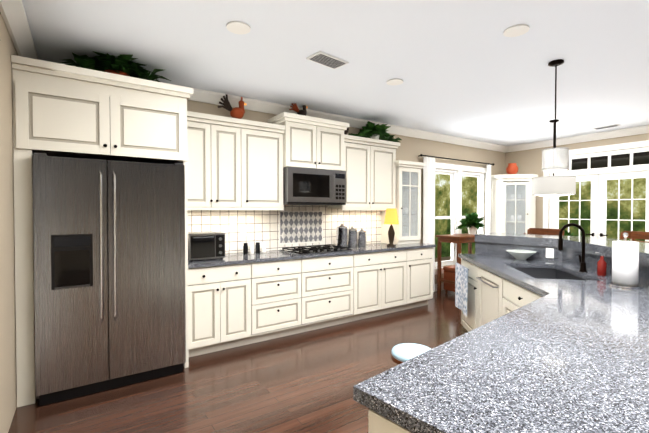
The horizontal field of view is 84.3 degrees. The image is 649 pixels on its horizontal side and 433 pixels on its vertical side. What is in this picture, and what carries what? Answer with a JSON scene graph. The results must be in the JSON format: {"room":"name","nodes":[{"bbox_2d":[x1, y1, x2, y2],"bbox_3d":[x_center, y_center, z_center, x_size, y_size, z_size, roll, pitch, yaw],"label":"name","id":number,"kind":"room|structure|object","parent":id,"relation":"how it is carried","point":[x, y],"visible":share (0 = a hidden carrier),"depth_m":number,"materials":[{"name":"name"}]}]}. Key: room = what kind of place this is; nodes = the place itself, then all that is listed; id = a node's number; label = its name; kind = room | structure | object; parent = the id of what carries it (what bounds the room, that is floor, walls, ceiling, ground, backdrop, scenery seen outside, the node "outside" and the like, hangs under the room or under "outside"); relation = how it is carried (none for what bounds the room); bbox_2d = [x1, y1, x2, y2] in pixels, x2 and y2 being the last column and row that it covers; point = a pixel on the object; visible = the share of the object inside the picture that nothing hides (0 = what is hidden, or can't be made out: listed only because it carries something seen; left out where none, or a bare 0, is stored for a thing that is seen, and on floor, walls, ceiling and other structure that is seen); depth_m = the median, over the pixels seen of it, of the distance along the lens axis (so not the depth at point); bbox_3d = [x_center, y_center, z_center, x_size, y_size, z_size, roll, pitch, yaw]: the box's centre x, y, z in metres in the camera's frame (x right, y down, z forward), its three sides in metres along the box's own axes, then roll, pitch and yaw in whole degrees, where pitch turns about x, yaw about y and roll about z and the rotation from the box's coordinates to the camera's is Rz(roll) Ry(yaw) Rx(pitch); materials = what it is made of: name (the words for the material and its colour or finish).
{"room":"kitchen","nodes":[
{"label":"kitchen","id":0,"kind":"room"},
{"bbox_2d":[0,12,17,432],"bbox_3d":[-0.459,0.050,-0.180,0.160,2.740,8.000,-1,1,-34],"label":"wall","id":1,"kind":"structure","parent":0,"point":[8,390],"depth_m":2.32,"materials":[{"name":"beige paint"}]},
{"bbox_2d":[0,0,39,59],"bbox_3d":[-0.349,-1.263,-0.128,0.103,0.110,8.000,-1,1,-34],"label":"crown molding","id":2,"kind":"structure","parent":1,"relation":"attached to","point":[13,13],"depth_m":2.44,"materials":[{"name":"white wood"}]},
{"bbox_2d":[8,290,467,432],"bbox_3d":[2.817,1.413,2.059,8.350,0.060,8.600,-1,1,-34],"label":"floor","id":3,"kind":"structure","parent":0,"point":[305,382],"depth_m":2.84,"materials":[{"name":"brown wood"}]},
{"bbox_2d":[32,153,185,405],"bbox_3d":[-1.847,0.451,3.145,1.030,1.827,0.887,-1,1,-34],"label":"fridge","id":4,"kind":"object","parent":3,"relation":"on","point":[109,273],"visible":1,"depth_m":2.78,"materials":[{"name":"silver metal"}]},
{"bbox_2d":[185,263,254,362],"bbox_3d":[-1.199,0.914,3.788,0.655,0.880,0.617,-1,1,-34],"label":"base cabinet","id":5,"kind":"object","parent":3,"relation":"on","point":[232,300],"depth_m":3.53,"materials":[{"name":"beige paint"}]},
{"bbox_2d":[185,243,434,266],"bbox_3d":[0.004,0.444,4.580,3.545,0.035,0.642,-1,1,-34],"label":"countertop","id":6,"kind":"structure","parent":5,"relation":"on","point":[270,256],"depth_m":4.10,"materials":[{"name":"grey stone"}]},
{"bbox_2d":[188,231,224,260],"bbox_3d":[-1.258,0.304,3.735,0.360,0.270,0.387,-1,1,-34],"label":"toaster oven","id":7,"kind":"object","parent":6,"relation":"on","point":[206,245],"visible":0.9,"depth_m":3.60,"materials":[{"name":"silver metal"}]},
{"bbox_2d":[243,243,249,253],"bbox_3d":[-0.914,0.369,4.155,0.056,0.126,0.053,-1,1,-34],"label":"spice jar","id":8,"kind":"object","parent":6,"relation":"on","point":[245,248],"depth_m":4.14,"materials":[{"name":"black plastic"}]},
{"bbox_2d":[250,243,255,253],"bbox_3d":[-0.851,0.369,4.197,0.056,0.126,0.053,-1,1,-34],"label":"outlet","id":9,"kind":"object","parent":6,"relation":"on","point":[251,248],"depth_m":4.17,"materials":[{"name":"white plastic"}]},
{"bbox_2d":[256,242,261,252],"bbox_3d":[-0.790,0.368,4.239,0.056,0.126,0.053,-1,1,-34],"label":"spice jar","id":10,"kind":"object","parent":6,"relation":"on","point":[257,243],"depth_m":4.22,"materials":[{"name":"black glass"}]},
{"bbox_2d":[262,242,265,252],"bbox_3d":[-0.727,0.367,4.281,0.056,0.126,0.053,-1,1,-34],"label":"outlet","id":11,"kind":"object","parent":6,"relation":"on","point":[263,243],"depth_m":4.26,"materials":[{"name":"white plastic"}]},
{"bbox_2d":[279,245,352,254],"bbox_3d":[-0.106,0.407,4.497,0.772,0.040,0.502,-1,1,-34],"label":"cooktop","id":12,"kind":"object","parent":6,"relation":"in","point":[300,250],"visible":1,"depth_m":4.40,"materials":[{"name":"black metal"}]},
{"bbox_2d":[336,224,350,247],"bbox_3d":[0.235,0.257,4.883,0.152,0.326,0.152,1,1,44],"label":"canister","id":13,"kind":"object","parent":6,"relation":"on","point":[350,237],"depth_m":4.83,"materials":[{"name":"silver metal"}]},
{"bbox_2d":[351,226,359,246],"bbox_3d":[0.385,0.276,4.984,0.138,0.286,0.138,1,1,44],"label":"canister","id":14,"kind":"object","parent":6,"relation":"on","point":[355,235],"depth_m":4.93,"materials":[{"name":"silver metal"}]},
{"bbox_2d":[360,228,365,245],"bbox_3d":[0.525,0.289,5.079,0.122,0.256,0.122,1,1,44],"label":"canister","id":15,"kind":"object","parent":6,"relation":"on","point":[362,233],"depth_m":5.02,"materials":[{"name":"silver metal"}]},
{"bbox_2d":[384,208,398,246],"bbox_3d":[0.939,0.153,5.037,0.210,0.530,0.207,-1,1,-34],"label":"light","id":16,"kind":"object","parent":6,"relation":"on","point":[391,216],"visible":1,"depth_m":4.98,"materials":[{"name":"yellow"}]},
{"bbox_2d":[255,259,302,342],"bbox_3d":[-0.704,0.909,4.123,0.659,0.880,0.617,-1,1,-34],"label":"base cabinet","id":17,"kind":"object","parent":3,"relation":"on","point":[279,284],"depth_m":3.90,"materials":[{"name":"beige paint"}]},
{"bbox_2d":[303,255,358,331],"bbox_3d":[-0.096,0.902,4.534,0.809,0.880,0.617,-1,1,-34],"label":"base cabinet","id":18,"kind":"object","parent":3,"relation":"on","point":[330,283],"depth_m":4.29,"materials":[{"name":"beige paint"}]},
{"bbox_2d":[368,413,392,432],"bbox_3d":[1.154,0.940,2.395,3.259,0.875,2.430,-1,1,-34],"label":"kitchen island","id":19,"kind":"object","parent":3,"relation":"on","point":[375,426],"depth_m":0.98,"materials":[{"name":"paint"}]},
{"bbox_2d":[455,262,467,315],"bbox_3d":[1.469,0.769,3.863,0.023,0.490,0.460,0,1,5],"label":"hanging towel","id":20,"kind":"object","parent":19,"relation":"hanging from","point":[461,285],"visible":1,"depth_m":3.87,"materials":[{"name":"fabric"}]},
{"bbox_2d":[353,253,648,432],"bbox_3d":[1.133,0.482,2.400,3.280,0.040,2.484,-1,1,-34],"label":"island countertop","id":21,"kind":"structure","parent":19,"relation":"on","point":[547,346],"depth_m":1.18,"materials":[{"name":"grey stone"}]},
{"bbox_2d":[506,249,535,259],"bbox_3d":[2.011,0.396,3.671,0.280,0.088,0.280,-1,1,-34],"label":"bowl","id":22,"kind":"object","parent":21,"relation":"on","point":[521,254],"visible":1,"depth_m":3.62,"materials":[{"name":"white ceramic"}]},
{"bbox_2d":[546,248,553,257],"bbox_3d":[2.268,0.368,3.612,0.004,0.100,0.070,-1,1,-43],"label":"outlet","id":23,"kind":"object","parent":21,"relation":"attached to","point":[549,252],"visible":1,"depth_m":3.61,"materials":[{"name":"white plastic"}]},
{"bbox_2d":[558,223,587,271],"bbox_3d":[2.060,0.253,2.968,0.187,0.397,0.166,-1,1,-34],"label":"faucet","id":24,"kind":"object","parent":21,"relation":"on","point":[582,263],"visible":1,"depth_m":2.95,"materials":[{"name":"black metal"}]},
{"bbox_2d":[595,252,606,275],"bbox_3d":[2.136,0.365,2.768,0.064,0.179,0.064,-1,1,-34],"label":"soap dispenser","id":25,"kind":"object","parent":21,"relation":"on","point":[601,267],"visible":1,"depth_m":2.75,"materials":[{"name":"red"}]},
{"bbox_2d":[609,233,641,288],"bbox_3d":[1.992,0.284,2.376,0.170,0.355,0.170,-1,1,-34],"label":"paper towel holder","id":26,"kind":"object","parent":21,"relation":"on","point":[625,263],"visible":1,"depth_m":2.33,"materials":[{"name":"white paper"}]},
{"bbox_2d":[359,251,410,319],"bbox_3d":[0.608,0.894,5.011,1.009,0.880,0.617,-1,1,-34],"label":"base cabinet","id":27,"kind":"object","parent":3,"relation":"on","point":[384,276],"depth_m":4.77,"materials":[{"name":"beige paint"}]},
{"bbox_2d":[391,343,430,364],"bbox_3d":[0.616,1.148,2.497,0.300,0.457,0.300,-1,1,-34],"label":"stool","id":28,"kind":"object","parent":3,"relation":"on","point":[402,353],"visible":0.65,"depth_m":2.46,"materials":[{"name":"white wood"}]},
{"bbox_2d":[411,247,432,307],"bbox_3d":[1.184,0.888,5.401,0.619,0.880,0.617,-1,1,-34],"label":"base cabinet","id":29,"kind":"object","parent":3,"relation":"on","point":[422,257],"depth_m":5.19,"materials":[{"name":"beige paint"}]},
{"bbox_2d":[443,265,454,293],"bbox_3d":[2.263,1.082,6.075,0.390,0.470,0.330,-1,1,-34],"label":"leather ottoman","id":30,"kind":"object","parent":3,"relation":"on","point":[449,273],"visible":0.27,"depth_m":6.00,"materials":[{"name":"brown leather"}]},
{"bbox_2d":[435,233,474,293],"bbox_3d":[2.412,0.816,6.172,0.960,1.000,0.480,-1,1,-34],"label":"console table","id":31,"kind":"object","parent":3,"relation":"on","point":[459,239],"visible":0.35,"depth_m":6.01,"materials":[{"name":"brown wood"}]},
{"bbox_2d":[455,212,484,233],"bbox_3d":[2.592,0.115,6.302,0.564,0.396,0.516,-1,1,-34],"label":"potted plant","id":32,"kind":"object","parent":31,"relation":"on","point":[471,223],"visible":1,"depth_m":6.23,"materials":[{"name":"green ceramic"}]},
{"bbox_2d":[491,174,537,233],"bbox_3d":[3.689,0.247,7.036,0.672,2.110,0.672,-1,1,-34],"label":"corner curio","id":33,"kind":"object","parent":3,"relation":"on","point":[513,204],"visible":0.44,"depth_m":6.91,"materials":[{"name":"beige paint"}]},
{"bbox_2d":[506,163,517,173],"bbox_3d":[3.654,-0.920,6.984,0.210,0.220,0.210,-1,1,-34],"label":"pot","id":34,"kind":"object","parent":33,"relation":"on","point":[511,168],"visible":0.92,"depth_m":6.91,"materials":[{"name":"orange ceramic"}]},
{"bbox_2d":[527,228,564,235],"bbox_3d":[2.652,0.750,4.498,0.557,1.185,0.514,-1,1,-34],"label":"bar stool","id":35,"kind":"object","parent":3,"relation":"on","point":[542,231],"visible":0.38,"depth_m":4.66,"materials":[{"name":"brown wood"}]},
{"bbox_2d":[620,231,648,239],"bbox_3d":[3.252,0.760,3.876,0.557,1.185,0.514,0,1,-14],"label":"bar stool","id":36,"kind":"object","parent":3,"relation":"on","point":[637,235],"visible":0.17,"depth_m":4.00,"materials":[{"name":"brown wood"}]},
{"bbox_3d":[3.666,1.324,5.326,1.680,0.010,2.060,-1,1,-34],"label":"rug","id":37,"kind":"object","parent":3,"relation":"on","visible":0},
{"bbox_3d":[3.596,0.940,5.405,1.200,0.753,1.200,-1,1,-34],"label":"dining table","id":38,"kind":"object","parent":37,"relation":"on","visible":0},
{"bbox_2d":[564,229,579,235],"bbox_3d":[3.600,0.370,5.390,0.527,0.384,0.636,-1,1,-34],"label":"potted plant","id":39,"kind":"object","parent":38,"relation":"on","point":[566,233],"visible":0.02,"depth_m":5.31,"materials":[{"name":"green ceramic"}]},
{"bbox_2d":[22,0,648,145],"bbox_3d":[2.817,-1.397,2.013,8.350,0.080,8.600,-1,1,-34],"label":"ceiling","id":40,"kind":"structure","parent":0,"point":[467,69],"depth_m":3.02,"materials":[{"name":"white paint"}]},
{"bbox_2d":[226,21,250,33],"bbox_3d":[-0.620,-1.359,2.586,0.168,0.010,0.168,-1,1,-43],"label":"recessed light","id":41,"kind":"object","parent":40,"relation":"in","point":[236,27],"depth_m":2.57,"materials":[{"name":"white"}]},
{"bbox_2d":[306,51,348,68],"bbox_3d":[0.028,-1.365,3.146,0.340,0.015,0.180,-1,1,-42],"label":"ceiling vent","id":42,"kind":"object","parent":40,"relation":"in","point":[326,59],"visible":1,"depth_m":3.12,"materials":[{"name":"white metal"}]},
{"bbox_2d":[387,79,402,84],"bbox_3d":[0.721,-1.377,3.675,0.168,0.010,0.168,-1,1,-43],"label":"recessed light","id":43,"kind":"object","parent":40,"relation":"in","point":[392,81],"depth_m":3.66,"materials":[{"name":"white"}]},
{"bbox_2d":[503,24,528,36],"bbox_3d":[1.405,-1.360,2.628,0.168,0.010,0.168,0,1,11],"label":"recessed light","id":44,"kind":"object","parent":40,"relation":"in","point":[516,30],"depth_m":2.61,"materials":[{"name":"white"}]},
{"bbox_2d":[532,119,575,195],"bbox_3d":[3.367,-0.854,5.269,0.550,1.108,0.550,-1,1,-34],"label":"light","id":45,"kind":"object","parent":40,"relation":"hanging from","point":[553,185],"visible":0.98,"depth_m":5.07,"materials":[{"name":"white fabric"}]},
{"bbox_2d":[541,59,568,172],"bbox_3d":[2.061,-0.885,3.201,0.210,0.978,0.210,-1,1,-34],"label":"light","id":46,"kind":"object","parent":40,"relation":"hanging from","point":[554,159],"visible":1,"depth_m":3.15,"materials":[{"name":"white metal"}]},
{"bbox_2d":[593,124,619,129],"bbox_3d":[4.434,-1.407,5.645,0.120,0.012,0.320,-1,1,-34],"label":"ceiling vent","id":47,"kind":"object","parent":40,"relation":"in","point":[615,125],"visible":1,"depth_m":5.62,"materials":[{"name":"white"}]},
{"bbox_2d":[187,100,504,283],"bbox_3d":[0.530,-0.042,5.415,8.350,2.740,0.160,-1,1,-34],"label":"wall","id":48,"kind":"structure","parent":0,"point":[410,148],"depth_m":6.13,"materials":[{"name":"beige paint"}]},
{"bbox_2d":[15,63,190,163],"bbox_3d":[-1.915,-0.793,3.185,1.155,0.594,0.768,-1,1,-34],"label":"upper cabinet","id":49,"kind":"object","parent":48,"relation":"attached to","point":[73,114],"depth_m":2.82,"materials":[{"name":"beige paint"}]},
{"bbox_2d":[61,51,170,81],"bbox_3d":[-1.839,-1.293,3.201,0.885,0.300,0.685,-1,1,-34],"label":"potted plant","id":50,"kind":"object","parent":49,"relation":"on","point":[122,64],"visible":0.5,"depth_m":3.07,"materials":[{"name":"green plant"}]},
{"bbox_2d":[183,115,283,209],"bbox_3d":[-1.062,-0.552,4.025,1.175,0.904,0.338,-1,1,-34],"label":"upper cabinet","id":51,"kind":"object","parent":48,"relation":"attached to","point":[233,166],"depth_m":3.88,"materials":[{"name":"beige paint"}]},
{"bbox_2d":[218,94,245,118],"bbox_3d":[-1.034,-1.209,4.036,0.325,0.306,0.156,-1,1,-34],"label":"rooster figurine","id":52,"kind":"object","parent":51,"relation":"on","point":[237,112],"visible":0.73,"depth_m":4.00,"materials":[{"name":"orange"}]},
{"bbox_2d":[40,59,507,151],"bbox_3d":[0.600,-1.352,5.280,7.500,0.110,0.100,-1,1,-34],"label":"crown molding","id":53,"kind":"structure","parent":48,"relation":"attached to","point":[199,95],"depth_m":4.92,"materials":[{"name":"white wood"}]},
{"bbox_2d":[188,205,380,253],"bbox_3d":[-0.383,0.138,4.696,3.030,0.570,0.012,-1,1,-34],"label":"backsplash","id":54,"kind":"structure","parent":48,"relation":"attached to","point":[262,226],"depth_m":4.47,"materials":[{"name":"tile"}]},
{"bbox_2d":[279,211,322,244],"bbox_3d":[-0.298,0.139,4.741,0.670,0.430,0.008,-1,1,-34],"label":"backsplash","id":55,"kind":"structure","parent":48,"relation":"attached to","point":[296,227],"depth_m":4.73,"materials":[{"name":"tile"}]},
{"bbox_2d":[271,115,346,170],"bbox_3d":[-0.206,-0.871,4.570,0.860,0.565,0.388,-1,1,-34],"label":"upper cabinet","id":56,"kind":"object","parent":48,"relation":"attached to","point":[307,143],"depth_m":4.38,"materials":[{"name":"beige paint"}]},
{"bbox_2d":[289,103,307,115],"bbox_3d":[-0.320,-1.321,4.481,0.250,0.235,0.120,-1,1,-34],"label":"rooster figurine","id":57,"kind":"object","parent":56,"relation":"on","point":[297,110],"visible":0.62,"depth_m":4.45,"materials":[{"name":"red ceramic"}]},
{"bbox_2d":[283,167,345,204],"bbox_3d":[-0.181,-0.366,4.542,0.850,0.436,0.468,-1,1,-34],"label":"microwave","id":58,"kind":"object","parent":56,"relation":"attached to","point":[305,186],"visible":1,"depth_m":4.34,"materials":[{"name":"silver metal"}]},
{"bbox_2d":[328,139,398,210],"bbox_3d":[0.542,-0.570,5.111,0.980,0.904,0.338,-1,1,-34],"label":"upper cabinet","id":59,"kind":"object","parent":48,"relation":"attached to","point":[372,173],"depth_m":4.98,"materials":[{"name":"beige paint"}]},
{"bbox_2d":[348,121,401,141],"bbox_3d":[0.755,-1.212,5.208,0.854,0.273,0.593,-1,1,-34],"label":"plant","id":60,"kind":"object","parent":59,"relation":"on","point":[373,130],"visible":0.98,"depth_m":5.04,"materials":[{"name":"green plant"}]},
{"bbox_2d":[435,283,443,291],"bbox_3d":[2.505,1.243,6.665,2.860,0.130,0.013,-1,1,-34],"label":"baseboard","id":61,"kind":"structure","parent":48,"relation":"attached to","point":[442,285],"depth_m":6.35,"materials":[{"name":"white"}]},
{"bbox_2d":[418,154,493,164],"bbox_3d":[2.449,-1.020,6.533,2.144,0.044,0.108,-1,1,-34],"label":"curtain rod","id":62,"kind":"object","parent":48,"relation":"attached to","point":[421,155],"visible":1,"depth_m":6.37,"materials":[{"name":"black metal"}]},
{"bbox_2d":[423,157,434,291],"bbox_3d":[1.768,0.147,6.050,0.290,2.282,0.059,-1,1,-34],"label":"curtain","id":63,"kind":"object","parent":62,"relation":"hanging from","point":[429,202],"visible":0.71,"depth_m":6.03,"materials":[{"name":"white fabric"}]},
{"bbox_2d":[486,165,490,232],"bbox_3d":[3.217,0.131,7.031,0.090,2.282,0.059,-1,1,-34],"label":"curtain","id":64,"kind":"object","parent":62,"relation":"hanging from","point":[488,203],"visible":0.65,"depth_m":7.01,"materials":[{"name":"white fabric"}]},
{"bbox_2d":[435,162,486,274],"bbox_3d":[2.469,0.030,6.681,1.910,1.955,0.200,-1,1,-34],"label":"nook window","id":65,"kind":"structure","parent":48,"relation":"in","point":[455,216],"depth_m":6.66,"materials":[{"name":"white wood"}]},
{"bbox_2d":[505,133,648,228],"bbox_3d":[6.092,-0.023,4.253,0.160,2.740,8.000,-1,1,-34],"label":"wall","id":66,"kind":"structure","parent":0,"point":[529,161],"depth_m":6.95,"materials":[{"name":"beige paint"}]},
{"bbox_2d":[508,125,648,151],"bbox_3d":[5.983,-1.334,4.158,0.103,0.110,8.000,-1,1,-34],"label":"crown molding","id":67,"kind":"structure","parent":66,"relation":"attached to","point":[638,130],"depth_m":6.25,"materials":[{"name":"white wood"}]},
{"bbox_2d":[543,140,648,241],"bbox_3d":[4.746,0.058,6.212,0.175,2.515,1.740,-1,1,-34],"label":"french door","id":68,"kind":"structure","parent":66,"relation":"in","point":[598,178],"depth_m":6.16,"materials":[{"name":"white wood"}]},
{"bbox_2d":[566,151,648,170],"bbox_3d":[6.020,-1.061,7.206,3.030,0.120,6.000,-1,1,-34],"label":"porch roof","id":69,"kind":"structure","parent":66,"relation":"attached to","point":[640,158],"depth_m":6.45,"materials":[{"name":"grey"}]},
{"label":"outside","id":70,"kind":"structure","parent":0,"visible":0},
{"bbox_2d":[435,256,461,261],"bbox_3d":[6.103,1.367,7.302,3.230,0.100,9.000,-1,1,-34],"label":"deck","id":71,"kind":"object","parent":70,"point":[445,258],"depth_m":10.77,"materials":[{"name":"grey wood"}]},
{"bbox_2d":[435,174,645,257],"bbox_3d":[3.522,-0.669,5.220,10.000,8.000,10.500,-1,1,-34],"label":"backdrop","id":72,"kind":"structure","parent":70,"point":[442,197],"depth_m":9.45,"materials":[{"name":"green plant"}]}
]}

